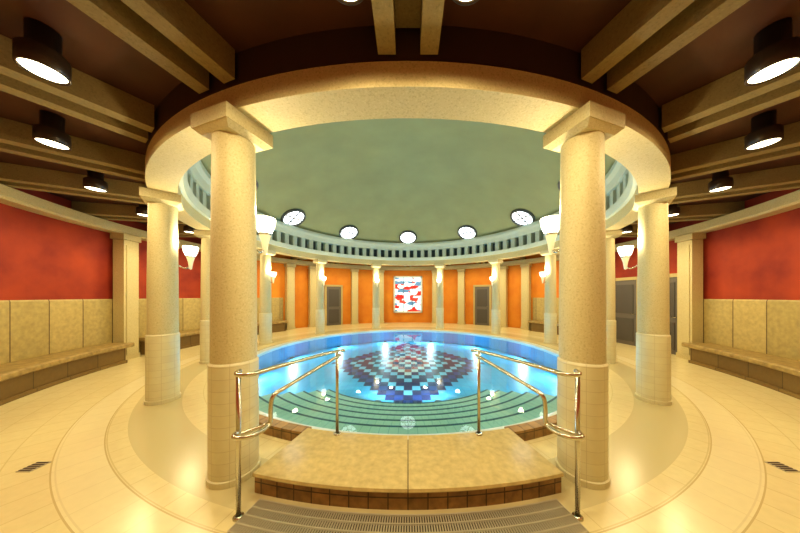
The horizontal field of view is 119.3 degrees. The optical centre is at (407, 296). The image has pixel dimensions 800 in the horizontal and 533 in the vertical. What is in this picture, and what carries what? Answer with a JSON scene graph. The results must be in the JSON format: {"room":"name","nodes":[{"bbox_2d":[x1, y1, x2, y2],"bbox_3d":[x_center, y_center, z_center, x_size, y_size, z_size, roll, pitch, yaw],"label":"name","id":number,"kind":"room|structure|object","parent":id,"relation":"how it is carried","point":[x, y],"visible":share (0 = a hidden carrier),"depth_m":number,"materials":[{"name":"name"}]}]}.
{"room":"spa","nodes":[
{"label":"spa","id":0,"kind":"room"},
{"bbox_2d":[0,188,306,327],"bbox_3d":[-6.391,-0.210,6.840,2.317,3.620,10.677,0,0,0],"label":"wall","id":1,"kind":"structure","parent":0,"point":[42,257],"depth_m":4.93,"materials":[{"name":"paint"}]},
{"bbox_2d":[0,298,799,364],"bbox_3d":[-1.016,0.835,4.259,14.799,1.530,9.253,0,0,22],"label":"wall paneling","id":2,"kind":"structure","parent":1,"relation":"attached to","point":[28,328],"depth_m":4.77,"materials":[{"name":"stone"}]},
{"bbox_2d":[291,256,305,260],"bbox_3d":[-4.753,-1.895,10.899,2.260,0.240,0.440,0,0,41],"label":"ceiling beam","id":3,"kind":"structure","parent":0,"point":[293,258],"depth_m":11.35,"materials":[{"name":"brown wood"}]},
{"bbox_2d":[0,322,799,532],"bbox_3d":[0.000,2.017,6.840,15.200,0.866,15.200,0,0,0],"label":"floor","id":4,"kind":"structure","parent":0,"point":[119,463],"depth_m":2.18,"materials":[{"name":"tile"}]},
{"bbox_2d":[16,462,50,471],"bbox_3d":[-3.500,1.595,2.190,0.130,0.009,0.130,0,0,0],"label":"floor drain","id":5,"kind":"object","parent":4,"relation":"on","point":[32,467],"visible":1,"depth_m":2.18,"materials":[{"name":"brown metal"}]},
{"bbox_2d":[0,342,133,405],"bbox_3d":[-6.101,1.365,3.630,0.911,0.470,4.604,0,0,-28],"label":"bench","id":6,"kind":"object","parent":4,"relation":"on","point":[21,378],"visible":1,"depth_m":4.24,"materials":[{"name":"stone"}]},
{"bbox_2d":[110,233,140,359],"bbox_3d":[-7.176,0.025,5.959,0.300,3.150,0.430,0,0,-7],"label":"pilaster","id":7,"kind":"object","parent":4,"relation":"on","point":[125,246],"visible":0.86,"depth_m":5.85,"materials":[{"name":"stone"}]},
{"bbox_2d":[139,187,183,405],"bbox_3d":[-3.779,0.025,3.612,0.430,3.150,0.430,0,0,-41],"label":"column","id":8,"kind":"structure","parent":4,"relation":"on","point":[162,337],"depth_m":3.48,"materials":[{"name":"stone"}]},
{"bbox_2d":[178,245,198,269],"bbox_3d":[-3.545,-0.618,3.804,0.200,0.375,0.220,0,0,10],"label":"wall lamp","id":9,"kind":"object","parent":8,"relation":"attached to","point":[190,252],"visible":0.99,"depth_m":3.77,"materials":[{"name":"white glass"}]},
{"bbox_2d":[139,329,199,354],"bbox_3d":[-7.023,1.365,7.269,0.628,0.470,1.919,0,0,4],"label":"bench","id":10,"kind":"object","parent":4,"relation":"on","point":[188,338],"visible":0.35,"depth_m":7.28,"materials":[{"name":"stone"}]},
{"bbox_2d":[194,230,209,363],"bbox_3d":[-4.843,0.025,5.722,0.430,3.150,0.430,0,0,-13],"label":"column","id":11,"kind":"structure","parent":4,"relation":"on","point":[204,235],"depth_m":5.56,"materials":[{"name":"stone"}]},
{"bbox_2d":[145,61,670,265],"bbox_3d":[0.000,-1.655,6.840,10.220,0.210,10.220,0,0,0],"label":"beam","id":12,"kind":"structure","parent":11,"relation":"on","point":[379,89],"depth_m":1.94,"materials":[{"name":"paint"}]},
{"bbox_2d":[146,26,669,150],"bbox_3d":[0.000,-1.940,6.840,10.200,0.360,10.200,0,0,0],"label":"trim","id":13,"kind":"structure","parent":12,"relation":"on","point":[352,44],"depth_m":1.82,"materials":[{"name":"brown"}]},
{"bbox_2d":[179,160,636,260],"bbox_3d":[0.000,-2.230,6.840,10.110,0.940,10.110,0,0,0],"label":"trim","id":14,"kind":"structure","parent":12,"relation":"on","point":[195,184],"depth_m":9.19,"materials":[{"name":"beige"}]},
{"bbox_2d":[191,101,272,489],"bbox_3d":[-1.577,0.025,2.127,0.430,3.150,0.430,0,0,18],"label":"column","id":15,"kind":"structure","parent":4,"relation":"on","point":[236,139],"depth_m":1.98,"materials":[{"name":"stone"}]},
{"bbox_2d":[256,215,275,253],"bbox_3d":[-1.487,-0.618,2.415,0.220,0.375,0.200,0,0,-32],"label":"wall lamp","id":16,"kind":"object","parent":15,"relation":"attached to","point":[265,225],"visible":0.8,"depth_m":2.37,"materials":[{"name":"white glass"}]},
{"bbox_2d":[257,249,275,343],"bbox_3d":[-4.843,0.025,7.958,0.430,3.150,0.430,0,0,13],"label":"column","id":17,"kind":"structure","parent":4,"relation":"on","point":[265,315],"depth_m":7.81,"materials":[{"name":"stone"}]},
{"bbox_2d":[270,272,276,282],"bbox_3d":[-4.550,-0.618,7.884,0.220,0.375,0.200,0,0,-26],"label":"wall lamp","id":18,"kind":"object","parent":17,"relation":"attached to","point":[273,274],"visible":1,"depth_m":7.85,"materials":[{"name":"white glass"}]},
{"bbox_2d":[257,320,287,334],"bbox_3d":[-6.319,1.365,9.888,0.668,0.470,2.490,0,0,26],"label":"bench","id":19,"kind":"object","parent":4,"relation":"on","point":[277,325],"visible":0.29,"depth_m":10.48,"materials":[{"name":"stone"}]},
{"bbox_2d":[259,414,311,440],"bbox_3d":[-1.554,1.540,2.748,0.961,0.120,0.145,0,0,21],"label":"stone curb","id":20,"kind":"object","parent":4,"relation":"on","point":[280,429],"visible":0.58,"depth_m":2.65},
{"bbox_2d":[231,349,344,521],"bbox_3d":[-0.922,1.067,2.041,0.189,1.066,1.039,0,0,34],"label":"handrail","id":21,"kind":"object","parent":4,"relation":"on","point":[238,436],"visible":1,"depth_m":1.72,"materials":[{"name":"silver metal"}]},
{"bbox_2d":[284,263,295,329],"bbox_3d":[-5.697,0.025,11.291,0.300,3.150,0.430,0,0,38],"label":"pilaster","id":22,"kind":"object","parent":4,"relation":"on","point":[289,268],"visible":0.91,"depth_m":11.18,"materials":[{"name":"stone"}]},
{"bbox_2d":[308,266,315,327],"bbox_3d":[-4.931,0.025,12.128,0.430,3.150,0.300,0,0,-43],"label":"pilaster","id":23,"kind":"object","parent":4,"relation":"on","point":[311,269],"visible":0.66,"depth_m":11.99,"materials":[{"name":"stone"}]},
{"bbox_2d":[313,259,326,333],"bbox_3d":[-3.779,0.025,10.068,0.430,3.150,0.430,0,0,41],"label":"column","id":24,"kind":"structure","parent":4,"relation":"on","point":[320,311],"depth_m":9.92,"materials":[{"name":"stone"}]},
{"bbox_2d":[350,269,358,323],"bbox_3d":[-3.055,0.025,13.393,0.430,3.150,0.300,0,0,-25],"label":"pilaster","id":25,"kind":"object","parent":4,"relation":"on","point":[354,272],"visible":0.93,"depth_m":13.28,"materials":[{"name":"stone"}]},
{"bbox_2d":[371,264,380,328],"bbox_3d":[-1.577,0.025,11.553,0.430,3.150,0.430,0,0,-18],"label":"column","id":26,"kind":"structure","parent":4,"relation":"on","point":[376,290],"depth_m":11.40,"materials":[{"name":"stone"}]},
{"bbox_2d":[379,270,384,322],"bbox_3d":[-1.626,0.025,13.885,0.430,3.150,0.300,0,0,-13],"label":"pilaster","id":27,"kind":"object","parent":4,"relation":"on","point":[381,272],"visible":0.59,"depth_m":13.76,"materials":[{"name":"stone"}]},
{"bbox_2d":[259,332,556,433],"bbox_3d":[0.000,1.900,6.840,8.580,0.600,8.580,0,0,0],"label":"swimming pool","id":28,"kind":"object","parent":4,"relation":"in","point":[390,382],"visible":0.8,"depth_m":5.62,"materials":[{"name":"tile"}]},
{"bbox_2d":[257,329,558,434],"bbox_3d":[0.000,1.630,6.840,8.620,0.100,8.620,0,0,0],"label":"trim","id":29,"kind":"structure","parent":28,"relation":"attached to","point":[279,346],"depth_m":7.80,"materials":[{"name":"white tile"}]},
{"bbox_2d":[252,428,563,509],"bbox_3d":[0.000,1.518,2.141,2.522,0.165,0.812,0,0,0],"label":"platform","id":30,"kind":"object","parent":4,"relation":"on","point":[349,470],"visible":0.98,"depth_m":1.93,"materials":[{"name":"stone"}]},
{"bbox_2d":[431,270,436,322],"bbox_3d":[1.626,0.025,13.885,0.430,3.150,0.300,0,0,13],"label":"pilaster","id":31,"kind":"object","parent":4,"relation":"on","point":[434,272],"visible":0.59,"depth_m":13.76,"materials":[{"name":"stone"}]},
{"bbox_2d":[435,264,444,328],"bbox_3d":[1.577,0.025,11.553,0.430,3.150,0.430,0,0,18],"label":"column","id":32,"kind":"structure","parent":4,"relation":"on","point":[439,290],"depth_m":11.40,"materials":[{"name":"stone"}]},
{"bbox_2d":[457,269,465,323],"bbox_3d":[3.055,0.025,13.393,0.430,3.150,0.300,0,0,25],"label":"pilaster","id":33,"kind":"object","parent":4,"relation":"on","point":[461,272],"visible":0.93,"depth_m":13.28,"materials":[{"name":"stone"}]},
{"bbox_2d":[489,259,502,333],"bbox_3d":[3.779,0.025,10.068,0.430,3.150,0.430,0,0,-41],"label":"column","id":34,"kind":"structure","parent":4,"relation":"on","point":[495,311],"depth_m":9.92,"materials":[{"name":"stone"}]},
{"bbox_2d":[500,266,507,327],"bbox_3d":[4.931,0.025,12.128,0.430,3.150,0.300,0,0,43],"label":"pilaster","id":35,"kind":"object","parent":4,"relation":"on","point":[503,269],"visible":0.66,"depth_m":11.99,"materials":[{"name":"stone"}]},
{"bbox_2d":[520,263,531,329],"bbox_3d":[5.697,0.025,11.291,0.300,3.150,0.430,0,0,-38],"label":"pilaster","id":36,"kind":"object","parent":4,"relation":"on","point":[525,268],"visible":0.91,"depth_m":11.18,"materials":[{"name":"stone"}]},
{"bbox_2d":[471,349,584,521],"bbox_3d":[0.922,1.067,2.041,0.189,1.066,1.039,0,0,-34],"label":"handrail","id":37,"kind":"object","parent":4,"relation":"on","point":[577,436],"visible":1,"depth_m":1.72,"materials":[{"name":"silver metal"}]},
{"bbox_2d":[504,414,556,440],"bbox_3d":[1.554,1.540,2.748,0.961,0.120,0.145,0,0,-21],"label":"stone curb","id":38,"kind":"object","parent":4,"relation":"on","point":[535,429],"visible":0.58,"depth_m":2.65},
{"bbox_2d":[528,320,558,334],"bbox_3d":[6.319,1.365,9.888,0.668,0.470,2.490,0,0,-26],"label":"bench","id":39,"kind":"object","parent":4,"relation":"on","point":[536,325],"visible":0.25,"depth_m":10.48,"materials":[{"name":"stone"}]},
{"bbox_2d":[540,249,558,343],"bbox_3d":[4.843,0.025,7.958,0.430,3.150,0.430,0,0,-13],"label":"column","id":40,"kind":"structure","parent":4,"relation":"on","point":[550,315],"depth_m":7.81,"materials":[{"name":"stone"}]},
{"bbox_2d":[539,272,545,282],"bbox_3d":[4.550,-0.618,7.884,0.221,0.375,0.200,0,0,26],"label":"wall lamp","id":41,"kind":"object","parent":40,"relation":"attached to","point":[542,274],"visible":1,"depth_m":7.85,"materials":[{"name":"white glass"}]},
{"bbox_2d":[543,101,624,489],"bbox_3d":[1.577,0.025,2.127,0.430,3.150,0.430,0,0,-18],"label":"column","id":42,"kind":"structure","parent":4,"relation":"on","point":[579,139],"depth_m":1.98,"materials":[{"name":"stone"}]},
{"bbox_2d":[540,215,559,253],"bbox_3d":[1.488,-0.618,2.415,0.222,0.375,0.200,0,0,34],"label":"wall lamp","id":43,"kind":"object","parent":42,"relation":"attached to","point":[550,225],"visible":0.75,"depth_m":2.37,"materials":[{"name":"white glass"}]},
{"bbox_2d":[606,230,621,363],"bbox_3d":[4.843,0.025,5.722,0.430,3.150,0.430,0,0,13],"label":"column","id":44,"kind":"structure","parent":4,"relation":"on","point":[611,235],"depth_m":5.56,"materials":[{"name":"stone"}]},
{"bbox_2d":[632,187,676,405],"bbox_3d":[3.779,0.025,3.612,0.430,3.150,0.430,0,0,41],"label":"column","id":45,"kind":"structure","parent":4,"relation":"on","point":[653,337],"depth_m":3.48,"materials":[{"name":"stone"}]},
{"bbox_2d":[617,245,637,269],"bbox_3d":[3.545,-0.618,3.804,0.200,0.375,0.220,0,0,-10],"label":"wall lamp","id":46,"kind":"object","parent":45,"relation":"attached to","point":[625,252],"visible":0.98,"depth_m":3.77,"materials":[{"name":"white glass"}]},
{"bbox_2d":[675,233,705,359],"bbox_3d":[7.176,0.025,5.959,0.300,3.150,0.430,0,0,7],"label":"pilaster","id":47,"kind":"object","parent":4,"relation":"on","point":[689,246],"visible":0.86,"depth_m":5.85,"materials":[{"name":"stone"}]},
{"bbox_2d":[682,342,799,399],"bbox_3d":[6.101,1.365,3.630,0.911,0.470,4.604,0,0,28],"label":"bench","id":48,"kind":"object","parent":4,"relation":"on","point":[780,374],"visible":1,"depth_m":4.40,"materials":[{"name":"stone"}]},
{"bbox_2d":[765,462,799,471],"bbox_3d":[3.500,1.595,2.190,0.130,0.009,0.130,0,0,0],"label":"floor drain","id":49,"kind":"object","parent":4,"relation":"on","point":[783,467],"visible":1,"depth_m":2.18,"materials":[{"name":"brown metal"}]},
{"bbox_2d":[0,0,799,237],"bbox_3d":[0.000,-2.070,6.840,15.200,0.100,15.200,0,0,0],"label":"ceiling","id":50,"kind":"structure","parent":0,"point":[90,48],"depth_m":1.82,"materials":[{"name":"wood"}]},
{"bbox_2d":[12,17,71,85],"bbox_3d":[-2.762,-1.857,1.774,0.244,0.326,0.244,0,0,29],"label":"recessed light","id":51,"kind":"object","parent":50,"relation":"attached to","point":[39,50],"depth_m":1.73,"materials":[{"name":"black metal"}]},
{"bbox_2d":[32,110,71,150],"bbox_3d":[-3.978,-1.857,2.619,0.244,0.326,0.244,0,0,43],"label":"recessed light","id":52,"kind":"object","parent":50,"relation":"attached to","point":[50,130],"depth_m":2.57,"materials":[{"name":"black metal"}]},
{"bbox_2d":[0,117,145,181],"bbox_3d":[-4.753,-1.895,2.781,2.260,0.240,0.440,0,0,-41],"label":"ceiling beam","id":53,"kind":"structure","parent":50,"relation":"attached to","point":[15,137],"depth_m":3.03,"materials":[{"name":"brown wood"}]},
{"bbox_2d":[0,162,146,203],"bbox_3d":[-5.584,-1.895,4.032,2.260,0.240,0.440,0,0,-27],"label":"ceiling beam","id":54,"kind":"structure","parent":50,"relation":"attached to","point":[11,175],"depth_m":3.83,"materials":[{"name":"brown wood"}]},
{"bbox_2d":[0,34,153,142],"bbox_3d":[-3.495,-1.895,1.659,0.440,0.240,2.260,0,0,34],"label":"ceiling beam","id":55,"kind":"structure","parent":50,"relation":"attached to","point":[92,100],"depth_m":2.18,"materials":[{"name":"brown wood"}]},
{"bbox_2d":[83,170,107,192],"bbox_3d":[-4.978,-1.857,3.729,0.244,0.326,0.244,0,0,-32],"label":"recessed light","id":56,"kind":"object","parent":50,"relation":"attached to","point":[94,181],"depth_m":3.68,"materials":[{"name":"black metal"}]},
{"bbox_2d":[71,201,184,223],"bbox_3d":[-6.090,-1.895,5.434,2.260,0.240,0.440,0,0,-13],"label":"ceiling beam","id":57,"kind":"structure","parent":50,"relation":"attached to","point":[118,212],"depth_m":5.13,"materials":[{"name":"brown wood"}]},
{"bbox_2d":[136,204,147,216],"bbox_3d":[-5.550,-1.857,4.929,0.244,0.326,0.244,0,0,-19],"label":"recessed light","id":58,"kind":"object","parent":50,"relation":"attached to","point":[142,210],"depth_m":4.85,"materials":[{"name":"black metal"}]},
{"bbox_2d":[67,0,234,93],"bbox_3d":[-1.983,-1.895,0.913,0.440,0.240,2.260,0,0,19],"label":"ceiling beam","id":59,"kind":"structure","parent":50,"relation":"attached to","point":[170,33],"depth_m":1.65,"materials":[{"name":"brown wood"}]},
{"bbox_2d":[178,225,196,236],"bbox_3d":[-6.250,-1.895,6.840,2.260,0.240,0.440,0,0,0],"label":"ceiling beam","id":60,"kind":"structure","parent":50,"relation":"attached to","point":[180,227],"depth_m":6.63,"materials":[{"name":"brown wood"}]},
{"bbox_2d":[183,224,195,233],"bbox_3d":[-5.818,-1.857,6.228,0.244,0.326,0.244,0,0,-6],"label":"recessed light","id":61,"kind":"object","parent":50,"relation":"attached to","point":[187,229],"depth_m":6.15,"materials":[{"name":"black metal"}]},
{"bbox_2d":[337,0,362,5],"bbox_3d":[-0.332,-1.857,1.250,0.244,0.326,0.244,0,0,3],"label":"recessed light","id":62,"kind":"object","parent":50,"relation":"attached to","point":[346,2],"depth_m":1.36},
{"bbox_2d":[371,0,444,54],"bbox_3d":[0.000,-1.895,0.590,0.440,0.240,2.260,0,0,0],"label":"ceiling beam","id":63,"kind":"structure","parent":50,"relation":"attached to","point":[388,15],"depth_m":1.58,"materials":[{"name":"brown wood"}]},
{"bbox_2d":[453,0,478,5],"bbox_3d":[0.332,-1.857,1.250,0.244,0.326,0.244,0,0,-3],"label":"recessed light","id":64,"kind":"object","parent":50,"relation":"attached to","point":[460,2],"depth_m":1.36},
{"bbox_2d":[620,224,632,233],"bbox_3d":[5.818,-1.857,6.229,0.244,0.326,0.244,0,0,6],"label":"recessed light","id":65,"kind":"object","parent":50,"relation":"attached to","point":[627,229],"depth_m":6.15,"materials":[{"name":"black metal"}]},
{"bbox_2d":[619,225,637,236],"bbox_3d":[6.250,-1.895,6.840,2.260,0.240,0.440,0,0,0],"label":"ceiling beam","id":66,"kind":"structure","parent":50,"relation":"attached to","point":[635,227],"depth_m":6.63,"materials":[{"name":"beige wood"}]},
{"bbox_2d":[581,0,748,93],"bbox_3d":[1.983,-1.895,0.913,0.440,0.240,2.260,0,0,-19],"label":"ceiling beam","id":67,"kind":"structure","parent":50,"relation":"attached to","point":[645,33],"depth_m":1.65,"materials":[{"name":"brown wood"}]},
{"bbox_2d":[668,204,679,216],"bbox_3d":[5.550,-1.857,4.929,0.244,0.326,0.244,0,0,19],"label":"recessed light","id":68,"kind":"object","parent":50,"relation":"attached to","point":[673,210],"depth_m":4.85,"materials":[{"name":"black metal"}]},
{"bbox_2d":[631,201,744,223],"bbox_3d":[6.090,-1.895,5.434,2.260,0.240,0.440,0,0,13],"label":"ceiling beam","id":69,"kind":"structure","parent":50,"relation":"attached to","point":[697,212],"depth_m":5.13,"materials":[{"name":"brown wood"}]},
{"bbox_2d":[708,170,732,192],"bbox_3d":[4.978,-1.857,3.729,0.244,0.326,0.244,0,0,32],"label":"recessed light","id":70,"kind":"object","parent":50,"relation":"attached to","point":[721,181],"depth_m":3.68,"materials":[{"name":"black metal"}]},
{"bbox_2d":[662,64,799,142],"bbox_3d":[3.495,-1.895,1.659,0.440,0.240,2.260,0,0,-34],"label":"ceiling beam","id":71,"kind":"structure","parent":50,"relation":"attached to","point":[723,100],"depth_m":2.22,"materials":[{"name":"brown wood"}]},
{"bbox_2d":[669,164,799,203],"bbox_3d":[5.584,-1.895,4.032,2.260,0.240,0.440,0,0,27],"label":"ceiling beam","id":72,"kind":"structure","parent":50,"relation":"attached to","point":[788,177],"depth_m":3.87,"materials":[{"name":"brown wood"}]},
{"bbox_2d":[670,121,799,181],"bbox_3d":[4.753,-1.895,2.781,2.260,0.240,0.440,0,0,41],"label":"ceiling beam","id":73,"kind":"structure","parent":50,"relation":"attached to","point":[728,154],"depth_m":3.08,"materials":[{"name":"brown wood"}]},
{"bbox_2d":[744,110,783,150],"bbox_3d":[3.978,-1.857,2.619,0.244,0.326,0.244,0,0,-43],"label":"recessed light","id":74,"kind":"object","parent":50,"relation":"attached to","point":[765,130],"depth_m":2.57,"materials":[{"name":"black metal"}]},
{"bbox_2d":[744,17,799,85],"bbox_3d":[2.762,-1.857,1.774,0.244,0.326,0.244,0,0,-29],"label":"recessed light","id":75,"kind":"object","parent":50,"relation":"attached to","point":[776,50],"depth_m":1.73,"materials":[{"name":"black metal"}]},
{"bbox_2d":[201,118,614,242],"bbox_3d":[0.000,-3.360,6.840,9.598,1.560,9.598,0,0,-6],"label":"ceiling","id":76,"kind":"structure","parent":0,"point":[383,178],"depth_m":7.19,"materials":[{"name":"paint"}]},
{"bbox_2d":[281,209,305,225],"bbox_3d":[-4.116,-2.819,8.420,0.765,0.542,0.861,0,0,25],"label":"ceiling light","id":77,"kind":"object","parent":76,"relation":"attached to","point":[294,217],"depth_m":8.37,"materials":[{"name":"white glass"}]},
{"bbox_2d":[339,225,358,238],"bbox_3d":[-2.623,-2.819,10.384,0.861,0.542,0.765,0,0,-40],"label":"ceiling light","id":78,"kind":"object","parent":76,"relation":"attached to","point":[348,231],"depth_m":10.34,"materials":[{"name":"white glass"}]},
{"bbox_2d":[399,230,416,242],"bbox_3d":[0.000,-2.819,11.249,0.861,0.542,0.765,0,0,4],"label":"ceiling light","id":79,"kind":"object","parent":76,"relation":"attached to","point":[407,236],"depth_m":11.19,"materials":[{"name":"white glass"}]},
{"bbox_2d":[457,225,476,238],"bbox_3d":[2.623,-2.819,10.384,0.861,0.542,0.765,0,0,40],"label":"ceiling light","id":80,"kind":"object","parent":76,"relation":"attached to","point":[464,231],"depth_m":10.34,"materials":[{"name":"white glass"}]},
{"bbox_2d":[510,209,534,225],"bbox_3d":[4.116,-2.819,8.420,0.765,0.542,0.861,0,0,-25],"label":"ceiling light","id":81,"kind":"object","parent":76,"relation":"attached to","point":[520,217],"depth_m":8.37,"materials":[{"name":"white glass"}]},
{"bbox_2d":[307,259,508,326],"bbox_3d":[0.000,-0.210,13.231,10.677,3.620,2.317,0,0,0],"label":"wall","id":82,"kind":"structure","parent":0,"point":[334,276],"depth_m":13.78,"materials":[{"name":"paint"}]},
{"bbox_2d":[325,285,342,325],"bbox_3d":[-4.085,0.490,12.896,0.970,2.220,0.130,0,0,-34],"label":"door","id":83,"kind":"structure","parent":82,"relation":"in","point":[333,293],"depth_m":12.89,"materials":[{"name":"grey wood"}]},
{"bbox_2d":[0,183,799,270],"bbox_3d":[0.000,-1.655,6.840,14.800,0.210,14.800,0,0,0],"label":"trim","id":84,"kind":"structure","parent":82,"relation":"attached to","point":[9,196],"depth_m":5.07,"materials":[{"name":"stone"}]},
{"bbox_2d":[394,276,421,312],"bbox_3d":[0.000,-0.100,14.130,1.730,2.210,0.100,0,0,0],"label":"painting","id":85,"kind":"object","parent":82,"relation":"in","point":[407,289],"depth_m":14.13,"materials":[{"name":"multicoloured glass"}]},
{"bbox_2d":[473,285,490,325],"bbox_3d":[4.085,0.490,12.896,0.970,2.220,0.130,0,0,34],"label":"door","id":86,"kind":"structure","parent":82,"relation":"in","point":[481,293],"depth_m":12.89,"materials":[{"name":"grey wood"}]},
{"bbox_2d":[510,256,524,260],"bbox_3d":[4.753,-1.895,10.899,2.260,0.240,0.440,0,0,-41],"label":"ceiling beam","id":87,"kind":"structure","parent":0,"point":[521,258],"depth_m":11.35,"materials":[{"name":"brown wood"}]},
{"bbox_2d":[509,188,799,327],"bbox_3d":[6.391,-0.210,6.840,2.317,3.620,10.677,0,0,0],"label":"wall","id":88,"kind":"structure","parent":0,"point":[759,259],"depth_m":5.00,"materials":[{"name":"paint"}]},
{"bbox_2d":[533,298,558,321],"bbox_3d":[6.638,0.835,9.900,0.181,1.530,2.887,0,0,-25],"label":"trim","id":89,"kind":"structure","parent":88,"relation":"attached to","point":[538,303],"depth_m":10.87,"materials":[{"name":"stone"}]},
{"bbox_2d":[615,277,636,345],"bbox_3d":[7.237,0.490,7.831,0.130,2.220,0.970,0,0,-8],"label":"door","id":90,"kind":"structure","parent":88,"relation":"in","point":[626,287],"depth_m":7.75,"materials":[{"name":"grey wood"}]},
{"bbox_2d":[669,273,676,354],"bbox_3d":[7.303,0.490,6.674,0.130,2.220,0.970,0,0,1],"label":"door","id":91,"kind":"structure","parent":88,"relation":"in","point":[672,277],"depth_m":6.42,"materials":[{"name":"grey"}]}
]}

